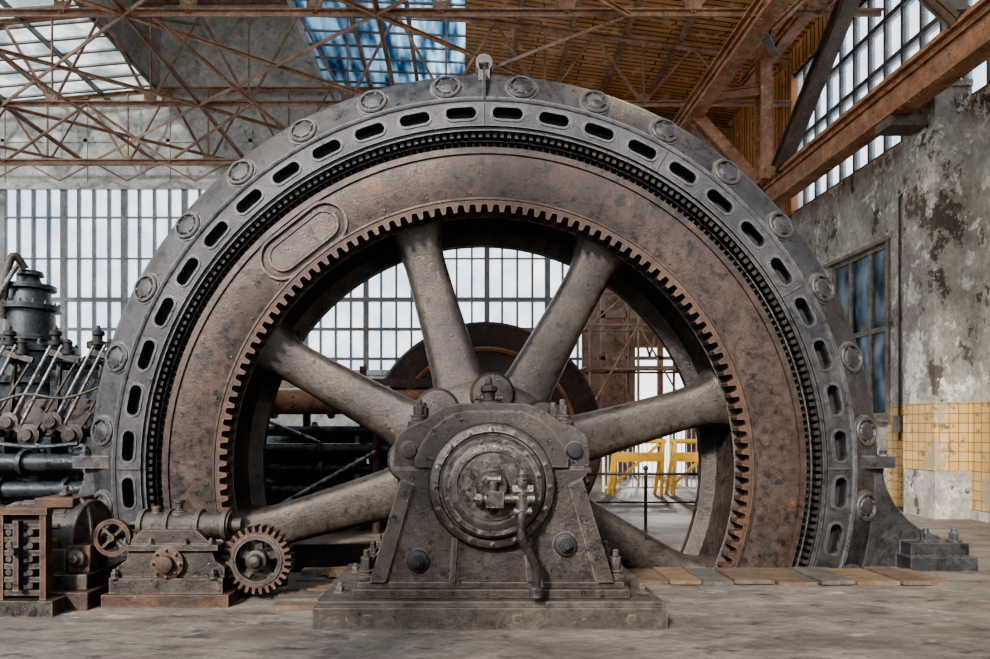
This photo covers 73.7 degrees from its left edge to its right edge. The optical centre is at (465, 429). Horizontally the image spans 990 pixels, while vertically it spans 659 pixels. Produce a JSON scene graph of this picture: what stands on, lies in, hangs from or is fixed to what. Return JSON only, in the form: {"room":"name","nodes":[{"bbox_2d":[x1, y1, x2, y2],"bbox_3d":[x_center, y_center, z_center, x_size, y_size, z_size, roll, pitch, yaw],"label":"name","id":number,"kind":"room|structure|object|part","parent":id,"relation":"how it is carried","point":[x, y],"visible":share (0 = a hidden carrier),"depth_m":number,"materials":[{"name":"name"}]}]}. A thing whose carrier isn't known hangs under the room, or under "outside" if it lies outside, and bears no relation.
{"room":"power station hall","nodes":[
{"label":"power station hall","id":0,"kind":"room"},
{"bbox_2d":[0,0,631,181],"bbox_3d":[-6.452,-8.138,14.300,19.186,3.376,10.656,0,0,0],"label":"roof truss","id":1,"kind":"structure","parent":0,"point":[121,11],"depth_m":14.76,"materials":[{"name":"brown metal"}]},
{"bbox_2d":[0,0,725,475],"bbox_3d":[-3.900,-6.200,20.110,24.200,15.200,0.380,0,0,0],"label":"wall","id":2,"kind":"structure","parent":0,"point":[266,33],"depth_m":20.00,"materials":[{"name":"brown metal"}]},
{"bbox_2d":[0,189,581,369],"bbox_3d":[-6.200,-4.525,20.100,19.600,5.650,0.160,0,0,0],"label":"window","id":3,"kind":"structure","parent":2,"relation":"in","point":[63,299],"depth_m":20.02,"materials":[{"name":"glass"}]},
{"bbox_2d":[0,87,731,165],"bbox_3d":[-4.052,-9.000,19.600,23.950,2.310,0.110,0,0,0],"label":"roof truss","id":4,"kind":"object","parent":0,"point":[166,90],"depth_m":19.61,"materials":[{"name":"brown metal"}]},
{"bbox_2d":[0,17,791,106],"bbox_3d":[-4.052,-9.000,16.000,23.950,2.310,0.110,0,0,0],"label":"roof truss","id":5,"kind":"object","parent":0,"point":[51,100],"depth_m":16.02,"materials":[{"name":"brown metal"}]},
{"bbox_2d":[0,0,829,124],"bbox_3d":[-3.901,-11.415,8.950,24.202,4.530,22.700,0,0,0],"label":"ceiling","id":6,"kind":"structure","parent":0,"point":[593,70],"depth_m":17.40,"materials":[{"name":"wood planks"},{"name":"glass"},{"name":"steel"}]},
{"bbox_2d":[0,0,883,16],"bbox_3d":[-4.052,-9.000,12.500,23.950,2.310,0.110,0,0,0],"label":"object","id":7,"kind":"object","parent":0,"point":[61,8],"depth_m":12.51,"materials":[{"name":"brown metal"}]},
{"bbox_2d":[0,476,989,658],"bbox_3d":[-4.050,3.200,8.800,23.900,3.600,22.400,0,0,0],"label":"floor","id":8,"kind":"structure","parent":0,"point":[952,620],"depth_m":4.64,"materials":[{"name":"concrete"}]},
{"bbox_2d":[0,252,111,506],"bbox_3d":[-6.030,-0.505,9.075,3.140,3.809,2.250,0,0,0],"label":"engine","id":9,"kind":"object","parent":8,"relation":"on","point":[48,396],"visible":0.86,"depth_m":8.62,"materials":[{"name":"blue paint"}]},
{"bbox_2d":[0,485,126,616],"bbox_3d":[-3.435,0.935,5.410,1.030,0.930,1.140,0,0,0],"label":"motor","id":10,"kind":"object","parent":8,"relation":"on","point":[51,564],"visible":0.88,"depth_m":5.10,"materials":[{"name":"metal"}]},
{"bbox_3d":[-3.405,0.995,4.960,0.650,0.810,0.240,0,0,0],"label":"starter panel","id":11,"kind":"part","parent":10,"relation":"part of","materials":[{"name":"metal"}]},
{"bbox_2d":[93,499,294,607],"bbox_3d":[-2.203,0.990,5.575,1.574,0.820,0.850,0,0,0],"label":"barring gearbox","id":12,"kind":"object","parent":8,"relation":"on","point":[177,558],"visible":1,"depth_m":5.26,"materials":[{"name":"metal"}]},
{"bbox_2d":[273,566,346,609],"bbox_3d":[-0.922,1.346,5.825,1.339,0.102,1.440,0,0,0],"label":"boards","id":13,"kind":"object","parent":8,"relation":"on","point":[302,594],"visible":0.53,"depth_m":5.60,"materials":[{"name":"brown wood"}]},
{"bbox_2d":[265,366,429,533],"bbox_3d":[-2.175,0.250,9.510,3.850,2.300,1.380,0,0,0],"label":"pipes","id":14,"kind":"object","parent":8,"relation":"on","point":[307,459],"visible":0.34,"depth_m":9.05,"materials":[{"name":"black metal"}]},
{"bbox_2d":[367,322,600,495],"bbox_3d":[0.290,0.150,10.125,3.520,3.520,0.850,0,0,0],"label":"flywheel","id":15,"kind":"object","parent":8,"relation":"on","point":[496,345],"visible":0.11,"depth_m":9.80,"materials":[{"name":"brown metal"}]},
{"bbox_2d":[313,377,667,628],"bbox_3d":[0.175,0.500,5.218,2.490,1.800,1.524,0,0,0],"label":"pedestal","id":16,"kind":"object","parent":8,"relation":"on","point":[491,524],"visible":1,"depth_m":4.73,"materials":[{"name":"metal"}]},
{"bbox_2d":[73,54,977,572],"bbox_3d":[0.190,0.331,7.375,9.720,8.259,4.550,0,0,0],"label":"flywheel generator","id":17,"kind":"object","parent":8,"relation":"on","point":[762,346],"visible":0.69,"depth_m":6.65,"materials":[{"name":"grey metal"}]},
{"bbox_2d":[580,292,687,485],"bbox_3d":[4.300,-1.200,16.900,2.600,5.200,1.200,0,0,0],"label":"scaffolding","id":18,"kind":"object","parent":8,"relation":"on","point":[628,369],"visible":0.34,"depth_m":16.39,"materials":[{"name":"metal"}]},
{"bbox_2d":[597,288,670,477],"bbox_3d":[5.764,-2.611,18.975,3.929,8.023,0.150,0,0,0],"label":"lattice column","id":19,"kind":"structure","parent":8,"relation":"on","point":[610,314],"depth_m":18.90,"materials":[{"name":"metal"}]},
{"bbox_2d":[583,465,697,534],"bbox_3d":[2.605,0.935,8.600,2.810,0.930,0.120,0,0,0],"label":"railing","id":20,"kind":"object","parent":8,"relation":"on","point":[645,468],"visible":0.2,"depth_m":8.58,"materials":[{"name":"metal"}]},
{"bbox_2d":[602,429,696,491],"bbox_3d":[4.600,0.625,14.800,3.060,1.550,0.060,0,0,0],"label":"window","id":21,"kind":"structure","parent":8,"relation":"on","point":[670,436],"depth_m":14.79,"materials":[{"name":"white glass"}]},
{"bbox_2d":[607,439,697,495],"bbox_3d":[4.905,0.804,14.051,3.690,1.209,0.576,0,0,0],"label":"barrier","id":22,"kind":"object","parent":8,"relation":"on","point":[650,456],"visible":0.44,"depth_m":13.90,"materials":[{"name":"metal"}]},
{"bbox_2d":[626,567,947,585],"bbox_3d":[2.915,1.375,6.200,2.851,0.045,0.620,0,0,0],"label":"planks","id":23,"kind":"object","parent":8,"relation":"on","point":[720,576],"visible":0.96,"depth_m":6.09,"materials":[{"name":"brown wood"}]},
{"bbox_2d":[726,0,862,216],"bbox_3d":[8.050,-7.200,8.800,0.300,4.000,22.400,0,0,0],"label":"wall","id":24,"kind":"structure","parent":0,"point":[741,136],"depth_m":16.39,"materials":[{"name":"brown wood"}]},
{"bbox_2d":[794,0,989,212],"bbox_3d":[8.060,-6.905,6.782,0.160,3.430,18.435,0,0,0],"label":"window","id":25,"kind":"structure","parent":24,"relation":"in","point":[926,28],"depth_m":13.07,"materials":[{"name":"glass"}]},
{"bbox_2d":[789,79,989,522],"bbox_3d":[7.775,-2.025,8.800,0.950,6.850,22.400,0,0,0],"label":"wall","id":26,"kind":"structure","parent":0,"point":[941,171],"depth_m":10.31,"materials":[{"name":"paint"}]},
{"bbox_2d":[672,0,989,207],"bbox_3d":[6.130,-6.850,10.950,2.300,4.100,12.700,0,0,0],"label":"girder","id":27,"kind":"object","parent":26,"relation":"attached to","point":[963,45],"visible":0.89,"depth_m":12.21,"materials":[{"name":"metal"}]},
{"bbox_2d":[823,235,890,421],"bbox_3d":[7.955,-1.870,13.350,0.270,3.460,2.240,0,0,0],"label":"window","id":28,"kind":"structure","parent":26,"relation":"in","point":[862,282],"depth_m":12.97,"materials":[{"name":"glass"}]},
{"bbox_2d":[893,193,902,440],"bbox_3d":[7.850,-2.159,11.547,0.100,4.719,1.006,0,0,0],"label":"conduit","id":29,"kind":"object","parent":26,"relation":"attached to","point":[897,420],"visible":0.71,"depth_m":11.94,"materials":[{"name":"metal"}]}
]}

